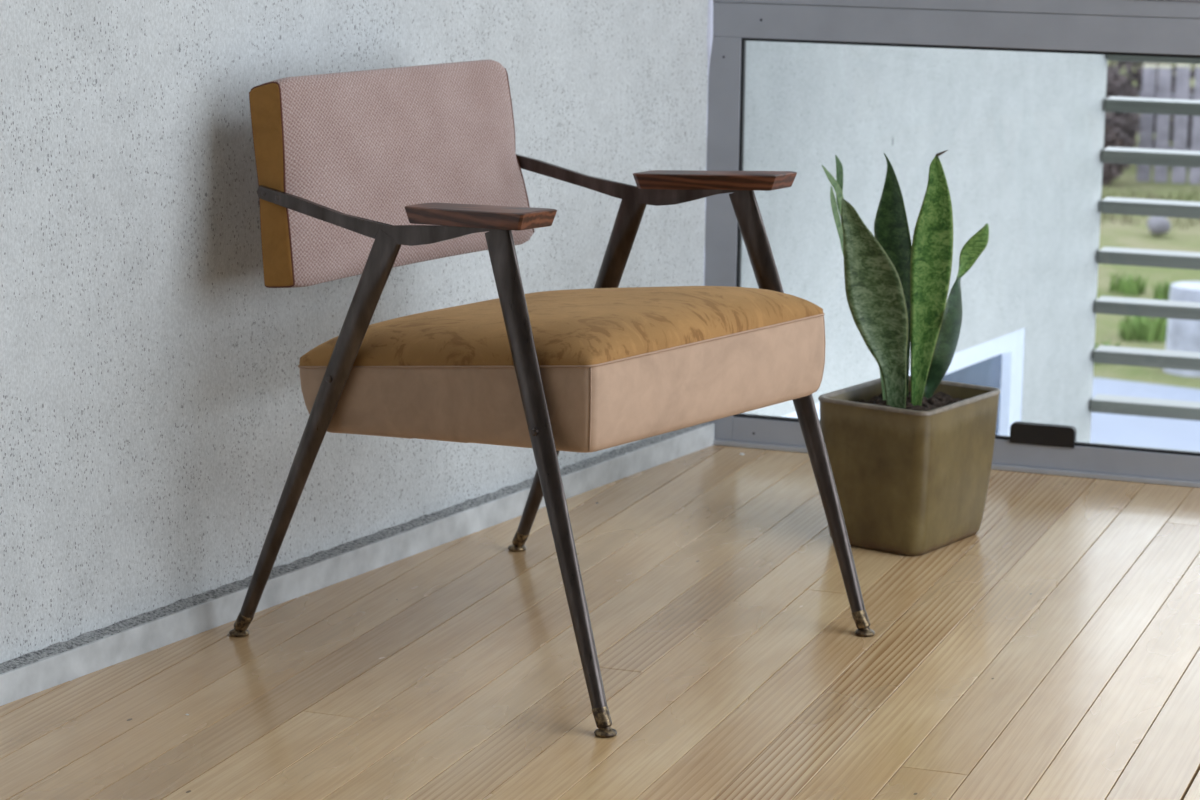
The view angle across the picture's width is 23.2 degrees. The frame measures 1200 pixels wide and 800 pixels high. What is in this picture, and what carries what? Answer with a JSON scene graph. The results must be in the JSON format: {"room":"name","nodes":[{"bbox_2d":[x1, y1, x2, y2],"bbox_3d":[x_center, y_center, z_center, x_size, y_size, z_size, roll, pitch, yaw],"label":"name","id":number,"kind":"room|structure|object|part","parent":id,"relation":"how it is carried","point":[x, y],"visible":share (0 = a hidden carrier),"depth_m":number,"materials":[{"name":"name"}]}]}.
{"room":"living room","nodes":[
{"label":"living room","id":0,"kind":"room"},
{"bbox_2d":[0,0,1107,663],"bbox_3d":[-1.100,-0.338,3.272,0.223,4.000,8.667,7,13,30],"label":"wall","id":1,"kind":"structure","parent":0,"point":[154,414],"depth_m":4.27,"materials":[{"name":"concrete"}]},
{"bbox_2d":[0,422,714,705],"bbox_3d":[-1.507,0.604,2.526,0.027,0.062,6.688,7,13,30],"label":"baseboard","id":2,"kind":"structure","parent":1,"relation":"attached to","point":[25,675],"depth_m":4.32,"materials":[{"name":"grey paint"}]},
{"bbox_2d":[781,328,1024,435],"bbox_3d":[0.584,0.309,6.161,0.056,0.742,1.396,7,13,30],"label":"window","id":3,"kind":"structure","parent":1,"relation":"in","point":[998,362],"depth_m":6.61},
{"bbox_3d":[0.574,0.307,6.161,0.028,0.670,1.288,7,13,30],"label":"pane","id":4,"kind":"part","parent":3,"relation":"part of","materials":[{"name":"clear glass"}]},
{"bbox_3d":[0.920,0.221,6.724,0.056,0.699,0.073,7,13,30],"label":"frame","id":5,"kind":"part","parent":3,"relation":"part of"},
{"bbox_2d":[704,0,1199,487],"bbox_3d":[2.184,-1.031,4.400,4.252,2.600,0.034,5,12,20],"label":"window","id":6,"kind":"structure","parent":1,"relation":"in","point":[1155,28],"depth_m":5.11,"materials":[{"name":"grey metal"}]},
{"bbox_3d":[2.184,-0.557,4.496,4.242,0.028,0.027,5,12,20],"label":"rail","id":7,"kind":"part","parent":6,"relation":"part of","materials":[{"name":"grey metal"}]},
{"bbox_3d":[2.174,0.240,4.651,4.240,0.009,0.034,5,12,20],"label":"sill","id":8,"kind":"part","parent":6,"relation":"part of","materials":[{"name":"metal"}]},
{"bbox_3d":[2.205,0.215,4.639,4.179,0.044,0.026,5,12,20],"label":"rail","id":9,"kind":"part","parent":6,"relation":"part of","materials":[{"name":"grey metal"}]},
{"bbox_2d":[0,445,1199,799],"bbox_3d":[0.481,0.808,1.841,5.445,0.050,6.635,5,12,20],"label":"floor","id":10,"kind":"structure","parent":0,"point":[1051,650],"depth_m":3.91,"materials":[{"name":"brown wood"}]},
{"bbox_2d":[229,59,874,736],"bbox_3d":[-0.057,-0.053,4.029,0.707,0.771,0.684,9,14,37],"label":"armchair","id":11,"kind":"object","parent":10,"relation":"on","point":[368,173],"visible":1,"depth_m":3.94,"materials":[{"name":"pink fabric"}]},
{"bbox_3d":[-0.444,-0.290,3.957,0.096,0.275,0.023,9,14,37],"label":"panel","id":12,"kind":"part","parent":11,"relation":"part of","materials":[{"name":"fabric"}]},
{"bbox_3d":[-0.380,0.042,3.930,0.278,0.565,0.027,8,13,32],"label":"leg","id":13,"kind":"part","parent":11,"relation":"part of","materials":[{"name":"brown metal"}]},
{"bbox_3d":[-0.290,-0.328,4.152,0.102,0.285,0.519,9,14,37],"label":"backrest","id":14,"kind":"part","parent":11,"relation":"part of","materials":[{"name":"pink fabric"}]},
{"bbox_3d":[-0.157,-0.235,3.732,0.236,0.036,0.067,12,16,43],"label":"armrest","id":15,"kind":"part","parent":11,"relation":"part of","materials":[{"name":"brown wood"}]},
{"bbox_3d":[-0.066,0.082,3.680,0.025,0.589,0.245,-8,14,-38],"label":"leg","id":16,"kind":"part","parent":11,"relation":"part of","materials":[{"name":"brown metal"}]},
{"bbox_3d":[-0.052,-0.103,4.007,0.516,0.106,0.534,9,14,37],"label":"seat","id":17,"kind":"part","parent":11,"relation":"part of","materials":[{"name":"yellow fabric"}]},
{"bbox_3d":[-0.031,-0.046,4.384,0.025,0.570,0.294,-8,14,-38],"label":"leg","id":18,"kind":"part","parent":11,"relation":"part of","materials":[{"name":"brown metal"}]},
{"bbox_3d":[0.159,-0.311,4.135,0.236,0.036,0.067,7,13,30],"label":"armrest","id":19,"kind":"part","parent":11,"relation":"part of","materials":[{"name":"brown wood"}]},
{"bbox_3d":[0.281,-0.002,4.123,0.240,0.589,0.032,9,14,37],"label":"leg","id":20,"kind":"part","parent":11,"relation":"part of","materials":[{"name":"brown metal"}]},
{"bbox_2d":[818,150,1000,555],"bbox_3d":[0.475,-0.085,4.624,0.250,0.616,0.255,9,14,36],"label":"potted snake plant","id":21,"kind":"object","parent":10,"relation":"on","point":[910,457],"visible":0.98,"depth_m":4.58,"materials":[{"name":"green plant"}]},
{"bbox_3d":[0.489,0.104,4.649,0.203,0.235,0.251,9,14,35],"label":"pot","id":22,"kind":"part","parent":21,"relation":"part of","materials":[{"name":"brown ceramic"}]},
{"label":"outside","id":23,"kind":"structure","parent":0,"visible":0},
{"bbox_2d":[1093,61,1199,388],"bbox_3d":[11.978,-3.876,32.205,60.000,0.076,51.000,5,12,20],"label":"ground","id":24,"kind":"structure","parent":23,"point":[1112,234],"depth_m":15.68,"materials":[{"name":"green plant"}]},
{"bbox_2d":[1094,338,1120,363],"bbox_3d":[2.199,-0.224,12.973,0.219,0.117,0.228,5,12,20],"label":"grass tuft","id":25,"kind":"object","parent":24,"relation":"on","point":[1108,343],"visible":0.18,"depth_m":12.96,"materials":[{"name":"green plant"}]},
{"bbox_2d":[1102,63,1142,185],"bbox_3d":[3.317,-1.818,19.265,0.512,0.817,0.505,5,12,20],"label":"shrub","id":26,"kind":"object","parent":24,"relation":"on","point":[1121,129],"visible":0.36,"depth_m":19.12,"materials":[{"name":"plant"}]},
{"bbox_3d":[3.313,-1.768,19.266,0.371,0.718,0.374,5,12,20],"label":"stem","id":27,"kind":"part","parent":26,"relation":"part of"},
{"bbox_2d":[1108,271,1148,295],"bbox_3d":[2.692,-0.595,14.864,0.193,0.118,0.206,-1,11,-8],"label":"grass tuft","id":28,"kind":"object","parent":24,"relation":"on","point":[1132,287],"visible":1,"depth_m":14.87,"materials":[{"name":"green plant"}]},
{"bbox_2d":[1118,316,1167,342],"bbox_3d":[2.529,-0.357,13.544,0.260,0.162,0.306,5,12,20],"label":"grass tuft","id":29,"kind":"object","parent":24,"relation":"on","point":[1140,327],"visible":0.79,"depth_m":13.48,"materials":[{"name":"green plant"}]},
{"bbox_2d":[1100,184,1199,229],"bbox_3d":[3.880,-1.155,17.815,6.018,0.097,1.537,5,12,20],"label":"meadow grass","id":30,"kind":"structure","parent":24,"relation":"on","point":[1146,195],"depth_m":18.38,"materials":[{"name":"green plant"}]},
{"bbox_2d":[1110,61,1195,147],"bbox_3d":[4.332,-2.270,20.412,1.518,1.281,1.538,5,12,20],"label":"shrub","id":31,"kind":"object","parent":24,"relation":"on","point":[1137,75],"visible":0.16,"depth_m":20.26,"materials":[{"name":"plant"}]},
{"bbox_3d":[4.342,-2.181,20.472,1.199,1.084,1.084,5,12,20],"label":"stem","id":32,"kind":"part","parent":31,"relation":"part of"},
{"bbox_2d":[1147,216,1170,234],"bbox_3d":[3.233,-1.013,16.924,0.141,0.116,0.136,5,12,20],"label":"boulder","id":33,"kind":"object","parent":24,"relation":"on","point":[1156,225],"visible":0.95,"depth_m":16.88,"materials":[{"name":"grey stone"}]},
{"bbox_2d":[1153,277,1177,300],"bbox_3d":[2.831,-0.546,14.628,0.132,0.119,0.145,5,12,20],"label":"grass tuft","id":34,"kind":"object","parent":24,"relation":"on","point":[1159,293],"visible":0.52,"depth_m":14.61,"materials":[{"name":"green plant"}]},
{"bbox_2d":[1136,63,1199,183],"bbox_3d":[5.926,-1.657,18.646,5.000,0.827,0.062,5,12,20],"label":"picket fence","id":35,"kind":"object","parent":24,"relation":"on","point":[1182,81],"visible":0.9,"depth_m":19.39,"materials":[{"name":"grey wood"}]},
{"bbox_3d":[5.928,-1.470,18.696,5.000,0.060,0.037,5,12,20],"label":"rail","id":36,"kind":"part","parent":35,"relation":"part of","materials":[{"name":"white wood"}]},
{"bbox_3d":[5.932,-1.823,18.625,5.000,0.060,0.037,5,12,20],"label":"rail","id":37,"kind":"part","parent":35,"relation":"part of","materials":[{"name":"white wood"}]},
{"bbox_2d":[1163,282,1199,376],"bbox_3d":[2.599,-0.305,12.714,0.286,0.386,0.269,5,12,20],"label":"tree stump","id":38,"kind":"object","parent":24,"relation":"on","point":[1182,335],"visible":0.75,"depth_m":12.62,"materials":[{"name":"white wood"}]},
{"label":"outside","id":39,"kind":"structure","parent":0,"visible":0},
{"bbox_2d":[1090,377,1199,450],"bbox_3d":[4.301,0.663,9.094,26.000,0.100,8.926,5,12,20],"label":"paving","id":40,"kind":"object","parent":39,"point":[1180,434],"depth_m":11.56,"materials":[{"name":"grey concrete"}]},
{"bbox_2d":[1090,55,1199,451],"bbox_3d":[3.421,-0.657,6.186,4.685,3.600,0.192,5,12,20],"label":"railing","id":41,"kind":"object","parent":40,"relation":"on","point":[1143,357],"visible":0.53,"depth_m":6.96,"materials":[{"name":"grey metal"}]}
]}

